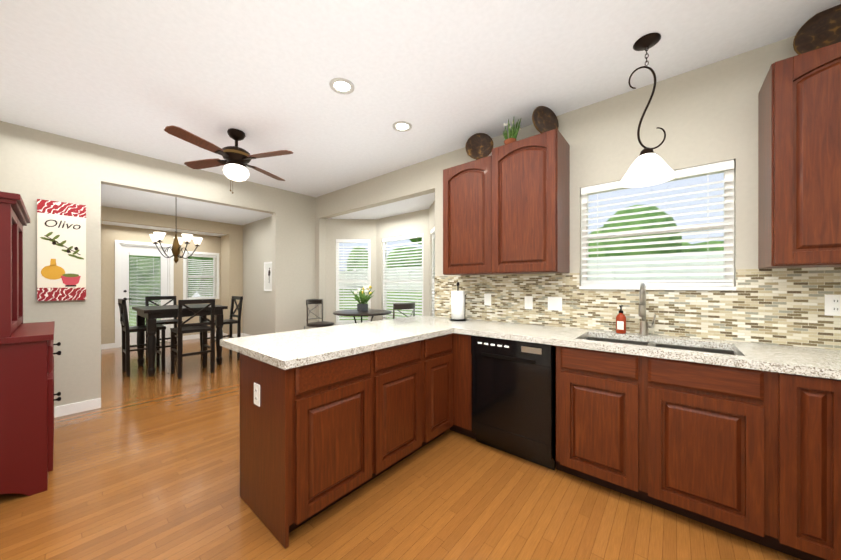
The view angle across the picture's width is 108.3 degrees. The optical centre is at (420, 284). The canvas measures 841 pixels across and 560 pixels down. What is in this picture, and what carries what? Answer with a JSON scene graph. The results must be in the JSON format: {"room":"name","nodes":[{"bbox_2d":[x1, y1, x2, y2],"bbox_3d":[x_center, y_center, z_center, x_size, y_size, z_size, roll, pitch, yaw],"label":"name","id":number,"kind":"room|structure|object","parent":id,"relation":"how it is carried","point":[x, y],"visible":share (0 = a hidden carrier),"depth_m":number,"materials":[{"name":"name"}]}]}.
{"room":"kitchen","nodes":[
{"label":"kitchen","id":0,"kind":"room"},
{"bbox_2d":[0,121,315,406],"bbox_3d":[-2.757,-0.091,3.916,0.120,2.720,3.570,0,0,40],"label":"wall","id":1,"kind":"structure","parent":0,"point":[35,164],"depth_m":3.12,"materials":[{"name":"beige paint"}]},
{"bbox_2d":[37,199,85,300],"bbox_3d":[-3.469,-0.325,2.944,0.030,0.950,0.306,0,0,40],"label":"canvas","id":2,"kind":"object","parent":1,"relation":"attached to","point":[61,251],"visible":1,"depth_m":2.92,"materials":[{"name":"beige fabric"}]},
{"bbox_2d":[54,332,252,417],"bbox_3d":[-1.771,1.220,3.366,10.300,0.100,3.990,0,0,40],"label":"baseboard","id":3,"kind":"structure","parent":1,"relation":"attached to","point":[72,408],"depth_m":3.07,"materials":[{"name":"white wood"}]},
{"bbox_2d":[101,221,225,236],"bbox_3d":[-5.571,-1.227,6.568,0.600,0.050,2.530,0,0,40],"label":"ceiling","id":4,"kind":"structure","parent":0,"point":[155,228],"depth_m":6.46,"materials":[{"name":"beige paint"}]},
{"bbox_2d":[101,224,227,343],"bbox_3d":[-5.568,0.033,6.572,0.600,2.470,2.520,0,0,40],"label":"wall","id":5,"kind":"structure","parent":0,"point":[110,234],"depth_m":6.47,"materials":[{"name":"beige paint"}]},
{"bbox_2d":[183,251,218,299],"bbox_3d":[-5.251,-0.220,7.278,0.120,1.134,0.720,0,0,40],"label":"window blinds","id":6,"kind":"object","parent":5,"relation":"attached to","point":[215,277],"visible":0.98,"depth_m":7.27,"materials":[{"name":"white plastic"}]},
{"bbox_2d":[101,206,242,337],"bbox_3d":[-5.481,-0.092,6.115,0.120,2.720,3.450,0,0,40],"label":"wall","id":7,"kind":"structure","parent":0,"point":[234,232],"depth_m":6.94,"materials":[{"name":"beige paint"}]},
{"bbox_2d":[243,201,434,334],"bbox_3d":[-2.120,-0.092,5.951,6.847,2.720,0.670,0,0,40],"label":"wall","id":8,"kind":"structure","parent":0,"point":[377,231],"depth_m":5.09,"materials":[{"name":"beige paint"}]},
{"bbox_2d":[264,262,271,290],"bbox_3d":[-3.217,-0.182,6.453,0.460,0.620,0.024,0,0,40],"label":"framed piece","id":9,"kind":"object","parent":8,"relation":"attached to","point":[267,276],"visible":0.73,"depth_m":6.47,"materials":[{"name":"white paper"}]},
{"bbox_2d":[336,239,370,324],"bbox_3d":[-1.127,-0.051,5.104,0.581,1.436,0.100,0,0,-3],"label":"window blinds","id":10,"kind":"object","parent":8,"relation":"attached to","point":[343,281],"visible":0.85,"depth_m":5.11,"materials":[{"name":"white plastic"}]},
{"bbox_2d":[382,233,422,319],"bbox_3d":[-0.289,-0.051,4.752,0.891,1.436,0.100,0,0,40],"label":"window blinds","id":11,"kind":"object","parent":8,"relation":"attached to","point":[385,265],"visible":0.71,"depth_m":4.78,"materials":[{"name":"white plastic"}]},
{"bbox_2d":[431,226,434,315],"bbox_3d":[0.201,-0.051,3.969,0.100,1.436,0.596,0,0,-8],"label":"window blinds","id":12,"kind":"object","parent":8,"relation":"attached to","point":[433,253],"visible":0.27,"depth_m":4.22,"materials":[{"name":"white plastic"}]},
{"bbox_2d":[328,192,434,219],"bbox_3d":[-0.434,-1.126,4.574,2.600,0.050,0.720,0,0,40],"label":"ceiling","id":13,"kind":"structure","parent":0,"point":[417,203],"depth_m":4.42,"materials":[{"name":"white paint"}]},
{"bbox_2d":[0,337,800,559],"bbox_3d":[-1.793,1.300,3.456,10.750,0.060,4.400,0,0,40],"label":"floor","id":14,"kind":"structure","parent":0,"point":[146,466],"depth_m":1.75,"materials":[{"name":"brown wood"}]},
{"bbox_2d":[0,191,60,495],"bbox_3d":[-2.826,0.368,2.040,1.060,1.805,0.533,0,0,40],"label":"hutch","id":15,"kind":"object","parent":14,"relation":"on","point":[27,394],"visible":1,"depth_m":1.82,"materials":[{"name":"red wood"}]},
{"bbox_2d":[118,299,165,376],"bbox_3d":[-4.101,0.734,4.476,0.420,1.070,0.476,0,0,40],"label":"dining chair","id":16,"kind":"object","parent":14,"relation":"on","point":[127,329],"visible":0.96,"depth_m":4.44,"materials":[{"name":"black wood"}]},
{"bbox_2d":[115,240,173,347],"bbox_3d":[-5.908,0.178,6.521,0.133,2.180,0.935,0,0,40],"label":"patio door","id":17,"kind":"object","parent":14,"relation":"on","point":[124,250],"visible":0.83,"depth_m":6.40,"materials":[{"name":"white"}]},
{"bbox_2d":[145,296,182,358],"bbox_3d":[-4.425,0.734,5.239,0.476,1.070,0.420,0,0,40],"label":"dining chair","id":18,"kind":"object","parent":14,"relation":"on","point":[174,321],"visible":0.33,"depth_m":5.28,"materials":[{"name":"black wood"}]},
{"bbox_2d":[132,304,227,376],"bbox_3d":[-3.803,0.804,4.810,1.030,0.930,1.000,0,0,40],"label":"dining table","id":19,"kind":"object","parent":14,"relation":"on","point":[151,314],"visible":0.83,"depth_m":4.59,"materials":[{"name":"black wood"}]},
{"bbox_2d":[170,299,214,378],"bbox_3d":[-3.271,0.734,4.365,0.476,1.070,0.420,0,0,40],"label":"dining chair","id":20,"kind":"object","parent":14,"relation":"on","point":[183,328],"visible":1,"depth_m":4.29,"materials":[{"name":"black wood"}]},
{"bbox_2d":[203,296,242,362],"bbox_3d":[-3.398,0.734,5.238,0.420,1.070,0.476,0,0,40],"label":"dining chair","id":21,"kind":"object","parent":14,"relation":"on","point":[230,321],"visible":0.46,"depth_m":5.26,"materials":[{"name":"black wood"}]},
{"bbox_2d":[304,299,335,328],"bbox_3d":[-1.538,0.745,4.662,0.412,1.050,0.406,0,0,20],"label":"bistro chair","id":22,"kind":"object","parent":14,"relation":"on","point":[322,323],"visible":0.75,"depth_m":4.70,"materials":[{"name":"black metal"}]},
{"bbox_2d":[240,334,447,548],"bbox_3d":[-0.399,0.833,2.179,0.577,0.872,1.427,0,0,40],"label":"base cabinet","id":23,"kind":"object","parent":14,"relation":"on","point":[312,435],"depth_m":1.70,"materials":[{"name":"brown wood"}]},
{"bbox_2d":[333,309,391,322],"bbox_3d":[-0.839,0.827,4.418,0.840,0.886,0.840,0,0,40],"label":"bistro table","id":24,"kind":"object","parent":14,"relation":"on","point":[369,312],"visible":0.56,"depth_m":4.25,"materials":[{"name":"black"}]},
{"bbox_2d":[351,285,374,311],"bbox_3d":[-0.846,0.194,4.454,0.314,0.379,0.367,0,0,40],"label":"flower arrangement","id":25,"kind":"object","parent":24,"relation":"on","point":[362,305],"visible":1,"depth_m":4.41,"materials":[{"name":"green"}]},
{"bbox_2d":[393,302,414,318],"bbox_3d":[-0.274,0.745,3.919,0.412,1.050,0.406,0,0,45],"label":"bistro chair","id":26,"kind":"object","parent":14,"relation":"on","point":[398,306],"visible":0.35,"depth_m":3.73,"materials":[{"name":"black metal"}]},
{"bbox_2d":[448,333,475,438],"bbox_3d":[0.515,0.833,2.702,0.198,0.872,0.690,0,0,40],"label":"base cabinet","id":27,"kind":"object","parent":14,"relation":"on","point":[459,345],"depth_m":2.50,"materials":[{"name":"brown wood"}]},
{"bbox_2d":[471,335,554,469],"bbox_3d":[0.817,0.834,2.431,0.606,0.869,0.584,0,0,40],"label":"dishwasher","id":28,"kind":"object","parent":14,"relation":"on","point":[512,397],"visible":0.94,"depth_m":2.19,"materials":[{"name":"black metal"}]},
{"bbox_2d":[816,377,840,552],"bbox_3d":[1.589,0.834,0.137,0.997,0.872,3.248,0,0,40],"label":"base cabinet","id":29,"kind":"object","parent":14,"relation":"on","point":[828,391],"depth_m":1.30,"materials":[{"name":"brown wood"}]},
{"bbox_2d":[220,315,840,379],"bbox_3d":[0.467,0.469,1.062,3.907,0.225,3.267,0,0,40],"label":"countertop","id":30,"kind":"structure","parent":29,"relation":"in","point":[290,349],"depth_m":1.90,"materials":[{"name":"stone"}]},
{"bbox_2d":[450,282,466,320],"bbox_3d":[0.384,0.161,3.043,0.188,0.385,0.167,0,0,40],"label":"paper towel holder","id":31,"kind":"object","parent":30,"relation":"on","point":[457,305],"visible":1,"depth_m":3.00,"materials":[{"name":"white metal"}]},
{"bbox_2d":[616,305,625,333],"bbox_3d":[1.475,0.252,2.236,0.064,0.205,0.073,0,0,40],"label":"soap dispenser","id":32,"kind":"object","parent":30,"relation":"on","point":[620,323],"visible":1,"depth_m":2.22,"materials":[{"name":"red"}]},
{"bbox_2d":[639,283,655,335],"bbox_3d":[1.553,0.170,2.087,0.100,0.368,0.218,0,0,40],"label":"gooseneck faucet","id":33,"kind":"object","parent":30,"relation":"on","point":[644,325],"visible":1,"depth_m":2.12,"materials":[{"name":"silver metal"}]},
{"bbox_2d":[0,0,840,224],"bbox_3d":[-1.714,-1.480,2.965,10.000,0.060,3.750,0,0,40],"label":"ceiling","id":34,"kind":"structure","parent":0,"point":[441,77],"depth_m":2.03,"materials":[{"name":"white paint"}]},
{"bbox_2d":[149,198,202,262],"bbox_3d":[-3.861,-0.894,4.839,0.676,1.115,0.653,0,0,40],"label":"dining chandelier","id":35,"kind":"object","parent":34,"relation":"hanging from","point":[156,237],"visible":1,"depth_m":4.77,"materials":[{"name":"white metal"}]},
{"bbox_2d":[164,125,292,193],"bbox_3d":[-1.746,-1.147,2.880,0.919,0.606,0.919,0,0,-29],"label":"ceiling fan","id":36,"kind":"object","parent":34,"relation":"hanging from","point":[236,161],"visible":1,"depth_m":2.81,"materials":[{"name":"brown wood"}]},
{"bbox_2d":[329,78,353,93],"bbox_3d":[-0.571,-1.445,2.211,0.176,0.009,0.176,0,0,40],"label":"recessed light","id":37,"kind":"object","parent":34,"relation":"in","point":[341,86],"visible":1,"depth_m":2.20,"materials":[{"name":"grey glass"}]},
{"bbox_2d":[393,121,411,131],"bbox_3d":[-0.167,-1.446,2.773,0.176,0.009,0.176,0,0,40],"label":"recessed light","id":38,"kind":"object","parent":34,"relation":"in","point":[402,126],"visible":1,"depth_m":2.77,"materials":[{"name":"grey"}]},
{"bbox_2d":[619,32,676,187],"bbox_3d":[1.346,-1.036,1.808,0.280,0.827,0.280,0,0,40],"label":"light","id":39,"kind":"object","parent":34,"relation":"hanging from","point":[649,167],"visible":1,"depth_m":1.79,"materials":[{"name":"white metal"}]},
{"bbox_2d":[316,35,797,340],"bbox_3d":[0.723,-0.090,3.059,6.320,2.720,0.120,0,0,40],"label":"wall","id":40,"kind":"structure","parent":0,"point":[705,115],"depth_m":2.19,"materials":[{"name":"beige paint"}]},
{"bbox_2d":[443,155,507,275],"bbox_3d":[0.524,-0.615,2.922,0.530,1.030,0.339,0,0,40],"label":"upper cabinet","id":41,"kind":"object","parent":40,"relation":"attached to","point":[467,218],"visible":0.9,"depth_m":2.78,"materials":[{"name":"brown wood"}]},
{"bbox_2d":[465,133,493,159],"bbox_3d":[0.537,-1.264,2.773,0.226,0.261,0.127,0,0,40],"label":"decorative plate","id":42,"kind":"object","parent":41,"relation":"on","point":[479,146],"visible":0.94,"depth_m":2.78,"materials":[{"name":"brown ceramic"}]},
{"bbox_2d":[492,129,569,273],"bbox_3d":[0.924,-0.635,2.568,0.533,1.070,0.369,0,0,40],"label":"upper cabinet","id":43,"kind":"object","parent":40,"relation":"attached to","point":[531,205],"visible":1,"depth_m":2.41,"materials":[{"name":"brown wood"}]},
{"bbox_2d":[503,119,520,144],"bbox_3d":[0.796,-1.305,2.649,0.181,0.268,0.130,0,0,40],"label":"potted plant","id":44,"kind":"object","parent":43,"relation":"on","point":[513,132],"visible":0.88,"depth_m":2.62,"materials":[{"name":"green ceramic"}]},
{"bbox_2d":[532,106,558,132],"bbox_3d":[0.998,-1.304,2.423,0.141,0.261,0.217,0,0,40],"label":"decorative plate","id":45,"kind":"object","parent":43,"relation":"on","point":[544,119],"visible":0.77,"depth_m":2.43,"materials":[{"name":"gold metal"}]},
{"bbox_2d":[434,267,840,349],"bbox_3d":[1.582,0.127,2.248,3.714,0.454,0.019,0,0,40],"label":"tile backsplash","id":46,"kind":"structure","parent":40,"relation":"attached to","point":[799,307],"depth_m":2.06,"materials":[{"name":"tile"}]},
{"bbox_2d":[579,160,735,289],"bbox_3d":[1.669,-0.382,2.229,0.891,0.831,0.120,0,0,40],"label":"blinds","id":47,"kind":"object","parent":40,"relation":"attached to","point":[726,168],"visible":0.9,"depth_m":2.16,"materials":[{"name":"white plastic"}]},
{"bbox_2d":[758,42,840,268],"bbox_3d":[2.426,-0.634,1.325,1.237,1.070,0.349,0,0,40],"label":"upper cabinet","id":48,"kind":"object","parent":40,"relation":"attached to","point":[799,160],"visible":1,"depth_m":1.53,"materials":[{"name":"brown wood"}]},
{"bbox_2d":[793,4,840,54],"bbox_3d":[2.146,-1.318,1.568,0.050,0.291,0.283,0,0,-42],"label":"decorative plate","id":49,"kind":"object","parent":48,"relation":"on","point":[819,30],"visible":0.85,"depth_m":1.61,"materials":[{"name":"brown ceramic"}]},
{"label":"outside","id":50,"kind":"structure","parent":0,"visible":0},
{"bbox_2d":[129,205,732,332],"bbox_3d":[3.071,-1.684,10.793,80.000,6.900,75.000,0,0,40],"label":"outdoor background","id":51,"kind":"object","parent":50,"point":[139,281],"depth_m":10.98,"materials":[{"name":"green plant"}]}
]}

